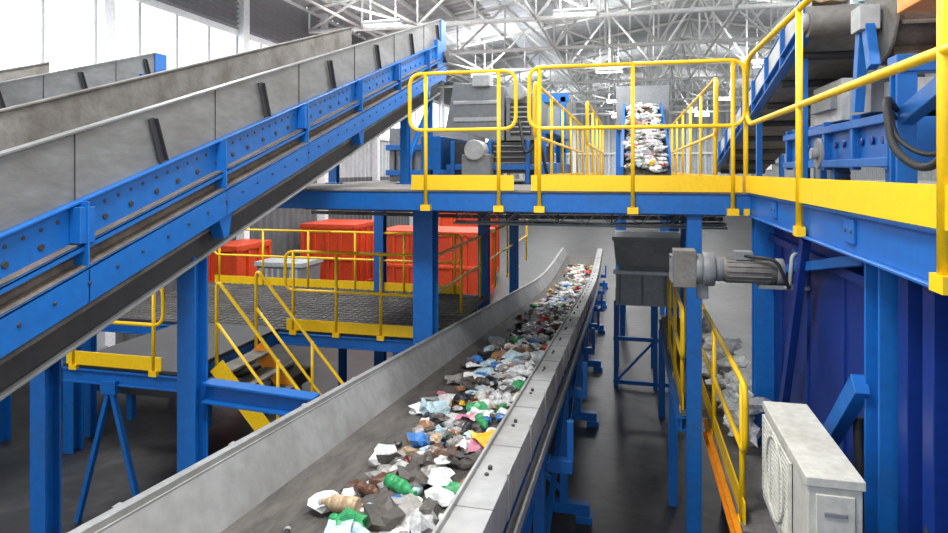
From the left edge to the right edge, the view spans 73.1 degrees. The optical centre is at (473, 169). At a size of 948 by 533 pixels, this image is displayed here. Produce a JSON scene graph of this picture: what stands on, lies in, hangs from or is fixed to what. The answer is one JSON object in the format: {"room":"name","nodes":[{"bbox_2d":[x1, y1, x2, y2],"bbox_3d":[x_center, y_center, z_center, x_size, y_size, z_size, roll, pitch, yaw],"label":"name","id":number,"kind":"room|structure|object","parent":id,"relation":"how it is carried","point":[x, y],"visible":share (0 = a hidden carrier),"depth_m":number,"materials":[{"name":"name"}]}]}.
{"room":"waste facility","nodes":[
{"label":"waste facility","id":0,"kind":"room"},
{"bbox_2d":[61,0,510,359],"bbox_3d":[-4.085,-0.850,29.373,0.350,9.700,65.140,0,0,14],"label":"wall","id":1,"kind":"structure","parent":0,"point":[264,22],"depth_m":20.25,"materials":[{"name":"white metal"}]},
{"bbox_2d":[0,0,488,141],"bbox_3d":[-4.178,-2.675,29.308,0.080,2.350,65.030,0,0,14],"label":"window","id":2,"kind":"structure","parent":1,"relation":"in","point":[62,33],"depth_m":13.44,"materials":[{"name":"white glass"}]},
{"bbox_2d":[0,214,751,532],"bbox_3d":[9.487,4.100,26.250,29.000,0.200,65.500,0,0,14],"label":"floor","id":3,"kind":"structure","parent":0,"point":[620,466],"depth_m":9.82,"materials":[{"name":"concrete"}]},
{"bbox_2d":[0,52,166,453],"bbox_3d":[-6.863,1.032,6.975,1.680,5.937,8.303,0,0,14],"label":"conveyor","id":4,"kind":"object","parent":3,"relation":"on","point":[28,83],"visible":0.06,"depth_m":9.16,"materials":[{"name":"metal"}]},
{"bbox_2d":[61,346,310,427],"bbox_3d":[-4.974,3.570,10.630,4.300,0.860,1.300,0,0,14],"label":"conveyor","id":5,"kind":"object","parent":3,"relation":"on","point":[293,370],"visible":0.14,"depth_m":10.26,"materials":[{"name":"metal"}]},
{"bbox_2d":[0,19,448,532],"bbox_3d":[-2.296,0.770,4.298,2.223,6.461,13.263,0,0,14],"label":"conveyor","id":6,"kind":"object","parent":3,"relation":"on","point":[111,194],"visible":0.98,"depth_m":4.61,"materials":[{"name":"metal"}]},
{"bbox_2d":[208,239,271,282],"bbox_3d":[-6.300,2.974,17.222,0.920,2.047,1.640,0,0,14],"label":"waste container","id":7,"kind":"object","parent":3,"relation":"on","point":[230,265],"visible":0.27,"depth_m":16.58,"materials":[{"name":"orange paint"}]},
{"bbox_2d":[62,282,489,522],"bbox_3d":[-3.038,3.096,9.495,5.600,1.820,5.110,0,0,14],"label":"walkway","id":8,"kind":"object","parent":3,"relation":"on","point":[352,308],"visible":0.55,"depth_m":9.23,"materials":[{"name":"metal"}]},
{"bbox_2d":[66,288,164,376],"bbox_3d":[-4.024,1.745,7.136,1.340,1.030,0.050,0,0,14],"label":"safety railing","id":9,"kind":"object","parent":8,"relation":"on","point":[153,364],"visible":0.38,"depth_m":7.07,"materials":[{"name":"yellow metal"}]},
{"bbox_2d":[214,229,462,293],"bbox_3d":[-2.653,1.695,11.917,5.040,1.130,0.050,0,0,14],"label":"safety railing","id":10,"kind":"object","parent":8,"relation":"on","point":[453,289],"visible":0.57,"depth_m":11.92,"materials":[{"name":"yellow metal"}]},
{"bbox_2d":[284,250,412,340],"bbox_3d":[-1.549,1.680,8.571,2.210,1.160,0.050,0,0,14],"label":"safety railing","id":11,"kind":"object","parent":8,"relation":"on","point":[380,330],"visible":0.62,"depth_m":8.61,"materials":[{"name":"yellow metal"}]},
{"bbox_2d":[438,219,527,312],"bbox_3d":[0.406,1.695,12.304,0.050,1.130,7.940,0,0,14],"label":"safety railing","id":12,"kind":"object","parent":8,"relation":"on","point":[502,226],"visible":0.42,"depth_m":11.05,"materials":[{"name":"yellow metal"}]},
{"bbox_2d":[210,271,343,430],"bbox_3d":[-2.104,2.665,7.563,1.718,2.765,0.842,0,0,14],"label":"staircase","id":13,"kind":"structure","parent":3,"relation":"on","point":[273,369],"depth_m":7.65,"materials":[{"name":"yellow metal"}]},
{"bbox_2d":[254,258,322,278],"bbox_3d":[-4.630,3.125,16.053,1.300,1.750,1.100,0,0,14],"label":"waste bin","id":14,"kind":"object","parent":3,"relation":"on","point":[273,267],"visible":0.34,"depth_m":15.62,"materials":[{"name":"grey paint"}]},
{"bbox_2d":[300,219,373,281],"bbox_3d":[-4.495,2.874,21.671,1.920,2.248,2.140,0,0,14],"label":"waste container","id":15,"kind":"object","parent":3,"relation":"on","point":[343,242],"visible":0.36,"depth_m":20.76,"materials":[{"name":"orange paint"}]},
{"bbox_2d":[68,248,607,532],"bbox_3d":[1.547,2.611,12.489,1.875,2.778,23.035,0,0,13],"label":"conveyor","id":16,"kind":"object","parent":3,"relation":"on","point":[263,481],"visible":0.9,"depth_m":4.02,"materials":[{"name":"metal"}]},
{"bbox_2d":[283,263,592,532],"bbox_3d":[1.336,2.390,11.534,1.042,1.797,20.110,0,0,12],"label":"recyclable waste","id":17,"kind":"object","parent":16,"relation":"on","point":[390,501],"visible":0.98,"depth_m":4.29,"materials":[{"name":"plastic"}]},
{"bbox_2d":[387,225,494,294],"bbox_3d":[-1.152,2.924,20.187,3.320,2.148,1.840,0,0,14],"label":"waste container","id":18,"kind":"object","parent":3,"relation":"on","point":[394,241],"visible":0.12,"depth_m":19.29,"materials":[{"name":"orange paint"}]},
{"bbox_2d":[438,213,499,273],"bbox_3d":[-0.141,2.749,23.698,1.820,2.498,2.140,0,0,14],"label":"waste container","id":19,"kind":"object","parent":3,"relation":"on","point":[443,221],"visible":0.11,"depth_m":22.90,"materials":[{"name":"orange paint"}]},
{"bbox_2d":[278,179,935,532],"bbox_3d":[1.933,2.100,6.031,10.100,3.800,15.635,0,0,14],"label":"platform","id":20,"kind":"object","parent":3,"relation":"on","point":[887,250],"visible":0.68,"depth_m":5.83,"materials":[{"name":"metal"}]},
{"bbox_2d":[408,69,517,211],"bbox_3d":[-0.122,-0.289,6.360,1.126,1.398,0.050,0,0,14],"label":"safety railing","id":21,"kind":"object","parent":20,"relation":"on","point":[425,182],"visible":1,"depth_m":6.35,"materials":[{"name":"yellow metal"}]},
{"bbox_2d":[386,75,571,183],"bbox_3d":[-0.030,-0.580,10.918,3.270,1.560,4.000,0,0,14],"label":"machine","id":22,"kind":"object","parent":20,"relation":"on","point":[474,105],"visible":0.74,"depth_m":9.25,"materials":[{"name":"metal"}]},
{"bbox_2d":[533,82,583,174],"bbox_3d":[1.445,-0.354,9.941,0.050,1.127,7.034,0,0,14],"label":"safety railing","id":23,"kind":"object","parent":20,"relation":"on","point":[543,90],"visible":0.62,"depth_m":8.04,"materials":[{"name":"yellow metal"}]},
{"bbox_2d":[585,101,603,174],"bbox_3d":[2.106,-0.354,10.963,0.050,1.127,5.334,0,0,14],"label":"safety railing","id":24,"kind":"object","parent":20,"relation":"on","point":[588,105],"visible":0.7,"depth_m":9.72,"materials":[{"name":"yellow metal"}]},
{"bbox_2d":[527,58,746,215],"bbox_3d":[1.481,-0.299,5.969,1.986,1.418,0.050,0,0,14],"label":"safety railing","id":25,"kind":"object","parent":20,"relation":"on","point":[641,183],"visible":1,"depth_m":5.95,"materials":[{"name":"yellow metal"}]},
{"bbox_2d":[671,77,718,175],"bbox_3d":[3.177,-0.354,9.570,0.050,1.127,6.934,0,0,14],"label":"safety railing","id":26,"kind":"object","parent":20,"relation":"on","point":[714,81],"visible":0.7,"depth_m":7.62,"materials":[{"name":"yellow metal"}]},
{"bbox_2d":[764,126,813,178],"bbox_3d":[5.305,-0.500,10.827,0.620,1.400,0.850,0,0,14],"label":"cabinet","id":27,"kind":"object","parent":20,"relation":"on","point":[772,170],"visible":0.06,"depth_m":10.49,"materials":[{"name":"grey metal"}]},
{"bbox_2d":[717,0,886,178],"bbox_3d":[3.581,-0.632,7.531,0.830,1.664,5.670,0,0,14],"label":"conveyor","id":28,"kind":"object","parent":20,"relation":"on","point":[828,41],"visible":0.55,"depth_m":5.98,"materials":[{"name":"blue paint"}]},
{"bbox_2d":[812,0,866,5],"bbox_3d":[3.490,-0.913,7.109,0.726,1.049,4.659,0,0,14],"label":"discharged waste","id":29,"kind":"object","parent":28,"relation":"on","point":[814,2],"visible":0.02,"depth_m":5.00,"materials":[{"name":"plastic"}]},
{"bbox_2d":[743,0,947,294],"bbox_3d":[1.571,-0.305,2.139,0.050,1.430,7.640,0,0,14],"label":"safety railing","id":30,"kind":"object","parent":20,"relation":"on","point":[926,205],"visible":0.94,"depth_m":2.74,"materials":[{"name":"yellow metal"}]},
{"bbox_2d":[783,0,935,183],"bbox_3d":[3.649,-0.450,4.530,2.255,1.300,4.070,0,0,14],"label":"waste separator","id":31,"kind":"object","parent":20,"relation":"on","point":[895,132],"visible":0.69,"depth_m":4.15,"materials":[{"name":"blue paint"}]},
{"bbox_2d":[851,0,935,111],"bbox_3d":[3.097,-0.846,4.134,1.140,0.905,0.596,0,0,14],"label":"drum","id":32,"kind":"object","parent":31,"relation":"on","point":[881,33],"visible":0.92,"depth_m":4.12,"materials":[{"name":"metal"}]},
{"bbox_2d":[616,85,673,335],"bbox_3d":[4.461,0.750,16.822,1.540,6.500,6.400,0,0,14],"label":"conveyor","id":33,"kind":"object","parent":3,"relation":"on","point":[656,94],"visible":0.43,"depth_m":18.82,"materials":[{"name":"rubber"}]},
{"bbox_2d":[622,102,668,172],"bbox_3d":[4.315,-0.960,16.249,1.097,2.039,5.242,0,0,14],"label":"mixed waste","id":34,"kind":"object","parent":33,"relation":"in","point":[649,146],"visible":0.8,"depth_m":15.22,"materials":[{"name":"plastic"}]},
{"bbox_2d":[612,230,679,390],"bbox_3d":[3.428,2.610,12.267,1.490,2.780,1.740,0,0,14],"label":"hopper","id":35,"kind":"object","parent":3,"relation":"on","point":[642,257],"visible":0.66,"depth_m":11.60,"materials":[{"name":"metal"}]},
{"bbox_2d":[658,317,777,532],"bbox_3d":[2.649,3.210,7.383,0.750,1.580,6.400,0,0,14],"label":"staircase","id":36,"kind":"object","parent":3,"relation":"on","point":[758,519],"visible":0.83,"depth_m":5.83,"materials":[{"name":"metal"}]},
{"bbox_2d":[667,273,684,412],"bbox_3d":[2.394,1.940,7.625,0.050,1.080,2.490,0,0,14],"label":"safety railing","id":37,"kind":"object","parent":36,"relation":"on","point":[680,345],"visible":0.84,"depth_m":7.35,"materials":[{"name":"yellow metal"}]},
{"bbox_2d":[684,288,748,527],"bbox_3d":[2.414,1.965,6.694,0.050,1.030,4.890,0,0,14],"label":"safety railing","id":38,"kind":"object","parent":36,"relation":"on","point":[742,437],"visible":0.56,"depth_m":4.94,"materials":[{"name":"yellow metal"}]},
{"bbox_2d":[702,315,770,446],"bbox_3d":[2.712,2.137,6.926,0.572,0.634,3.376,0,0,14],"label":"plastic film","id":39,"kind":"object","parent":36,"relation":"on","point":[726,377],"visible":0.6,"depth_m":6.35,"materials":[{"name":"white plastic"}]},
{"bbox_2d":[768,227,947,532],"bbox_3d":[3.597,2.210,1.789,3.858,3.580,7.180,0,0,14],"label":"enclosure","id":40,"kind":"object","parent":3,"relation":"on","point":[830,346],"visible":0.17,"depth_m":2.85,"materials":[{"name":"blue paint"}]},
{"bbox_2d":[669,248,810,298],"bbox_3d":[1.920,0.760,4.664,0.963,0.380,0.263,0,0,19],"label":"motor","id":41,"kind":"object","parent":40,"relation":"attached to","point":[687,269],"visible":0.94,"depth_m":4.62,"materials":[{"name":"metal"}]},
{"bbox_2d":[762,401,926,532],"bbox_3d":[1.751,1.750,3.065,0.529,0.900,0.994,0,0,14],"label":"air conditioner unit","id":42,"kind":"object","parent":40,"relation":"attached to","point":[809,485],"visible":0.97,"depth_m":2.94,"materials":[{"name":"white metal"}]},
{"bbox_2d":[284,0,797,98],"bbox_3d":[9.428,-6.800,26.007,28.080,2.600,65.000,0,0,14],"label":"ceiling","id":43,"kind":"structure","parent":0,"point":[406,8],"depth_m":32.69,"materials":[{"name":"white metal"}]},
{"bbox_2d":[471,37,496,76],"bbox_3d":[0.456,-5.282,29.738,1.200,1.904,0.280,0,0,14],"label":"lamp","id":44,"kind":"object","parent":43,"relation":"hanging from","point":[490,74],"visible":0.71,"depth_m":29.64,"materials":[{"name":"white paint"}]},
{"bbox_2d":[306,0,741,28],"bbox_3d":[7.053,-6.295,16.264,27.476,3.229,5.102,0,0,14],"label":"roof truss","id":45,"kind":"object","parent":43,"relation":"attached to","point":[310,1],"visible":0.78,"depth_m":18.92,"materials":[{"name":"white metal"}]},
{"bbox_2d":[362,0,402,26],"bbox_3d":[-2.732,-5.231,19.193,1.200,1.801,0.280,0,0,14],"label":"lamp","id":46,"kind":"object","parent":45,"relation":"hanging from","point":[396,22],"visible":1,"depth_m":19.09,"materials":[{"name":"white metal"}]},
{"bbox_2d":[308,0,797,52],"bbox_3d":[8.237,-6.295,21.121,27.476,3.229,5.102,0,0,14],"label":"roof truss","id":47,"kind":"object","parent":43,"relation":"attached to","point":[665,9],"visible":0.71,"depth_m":20.27,"materials":[{"name":"white metal"}]},
{"bbox_2d":[366,0,777,69],"bbox_3d":[9.421,-6.295,25.979,27.476,3.229,5.102,0,0,14],"label":"roof truss","id":48,"kind":"object","parent":43,"relation":"attached to","point":[658,42],"visible":0.45,"depth_m":24.82,"materials":[{"name":"white metal"}]},
{"bbox_2d":[595,7,622,72],"bbox_3d":[5.994,-5.771,28.388,1.200,2.881,0.280,0,0,14],"label":"lamp","id":49,"kind":"object","parent":48,"relation":"hanging from","point":[618,69],"visible":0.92,"depth_m":28.28,"materials":[{"name":"white metal"}]},
{"bbox_2d":[553,0,596,16],"bbox_3d":[2.806,-5.719,17.843,1.200,2.779,0.280,0,0,14],"label":"lamp","id":50,"kind":"object","parent":43,"relation":"hanging from","point":[582,11],"visible":1,"depth_m":17.74,"materials":[{"name":"white metal"}]},
{"bbox_2d":[437,18,778,92],"bbox_3d":[11.789,-6.295,35.694,27.476,3.229,5.102,0,0,14],"label":"roof truss","id":51,"kind":"object","parent":43,"relation":"attached to","point":[612,36],"visible":0.48,"depth_m":34.06,"materials":[{"name":"white metal"}]},
{"bbox_2d":[466,37,771,100],"bbox_3d":[12.973,-6.295,40.552,27.476,3.229,5.102,0,0,14],"label":"roof truss","id":52,"kind":"object","parent":43,"relation":"attached to","point":[680,38],"visible":0.28,"depth_m":38.86,"materials":[{"name":"white metal"}]},
{"bbox_2d":[449,0,795,84],"bbox_3d":[10.605,-6.295,30.837,27.476,3.229,5.102,0,0,14],"label":"roof truss","id":53,"kind":"object","parent":43,"relation":"attached to","point":[524,33],"visible":0.3,"depth_m":29.50,"materials":[{"name":"white metal"}]},
{"bbox_2d":[507,52,755,107],"bbox_3d":[14.158,-6.295,45.410,27.476,3.229,5.102,0,0,14],"label":"roof truss","id":54,"kind":"object","parent":43,"relation":"attached to","point":[674,53],"visible":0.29,"depth_m":43.50,"materials":[{"name":"white metal"}]},
{"bbox_2d":[532,66,742,112],"bbox_3d":[15.342,-6.295,50.268,27.476,3.229,5.102,0,0,14],"label":"roof truss","id":55,"kind":"object","parent":43,"relation":"attached to","point":[565,86],"visible":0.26,"depth_m":48.09,"materials":[{"name":"white metal"}]},
{"bbox_2d":[569,74,750,116],"bbox_3d":[16.526,-6.295,55.126,27.476,3.229,5.102,0,0,14],"label":"roof truss","id":56,"kind":"object","parent":43,"relation":"attached to","point":[619,84],"visible":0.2,"depth_m":53.25,"materials":[{"name":"white metal"}]},
{"bbox_2d":[694,80,709,115],"bbox_3d":[18.230,-5.882,51.137,1.200,3.104,0.280,0,0,14],"label":"lamp","id":57,"kind":"object","parent":43,"relation":"hanging from","point":[707,114],"visible":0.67,"depth_m":51.03,"materials":[{"name":"white metal"}]},
{"bbox_2d":[719,53,730,99],"bbox_3d":[15.388,-5.882,39.479,1.200,3.104,0.280,0,0,14],"label":"lamp","id":58,"kind":"object","parent":43,"relation":"hanging from","point":[720,98],"visible":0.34,"depth_m":39.38,"materials":[{"name":"white paint"}]},
{"bbox_2d":[751,0,777,67],"bbox_3d":[12.309,-5.882,26.849,1.200,3.104,0.280,0,0,14],"label":"lamp","id":59,"kind":"object","parent":43,"relation":"hanging from","point":[756,65],"visible":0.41,"depth_m":26.81,"materials":[{"name":"white paint"}]},
{"bbox_2d":[511,81,829,215],"bbox_3d":[17.166,-2.100,57.521,28.110,12.200,0.600,0,0,14],"label":"wall","id":60,"kind":"structure","parent":0,"point":[724,117],"depth_m":57.48,"materials":[{"name":"white metal"}]},
{"bbox_2d":[840,167,935,180],"bbox_3d":[23.085,-0.850,22.750,0.080,9.700,65.140,0,0,14],"label":"wall","id":61,"kind":"structure","parent":0,"point":[866,173],"depth_m":45.60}
]}

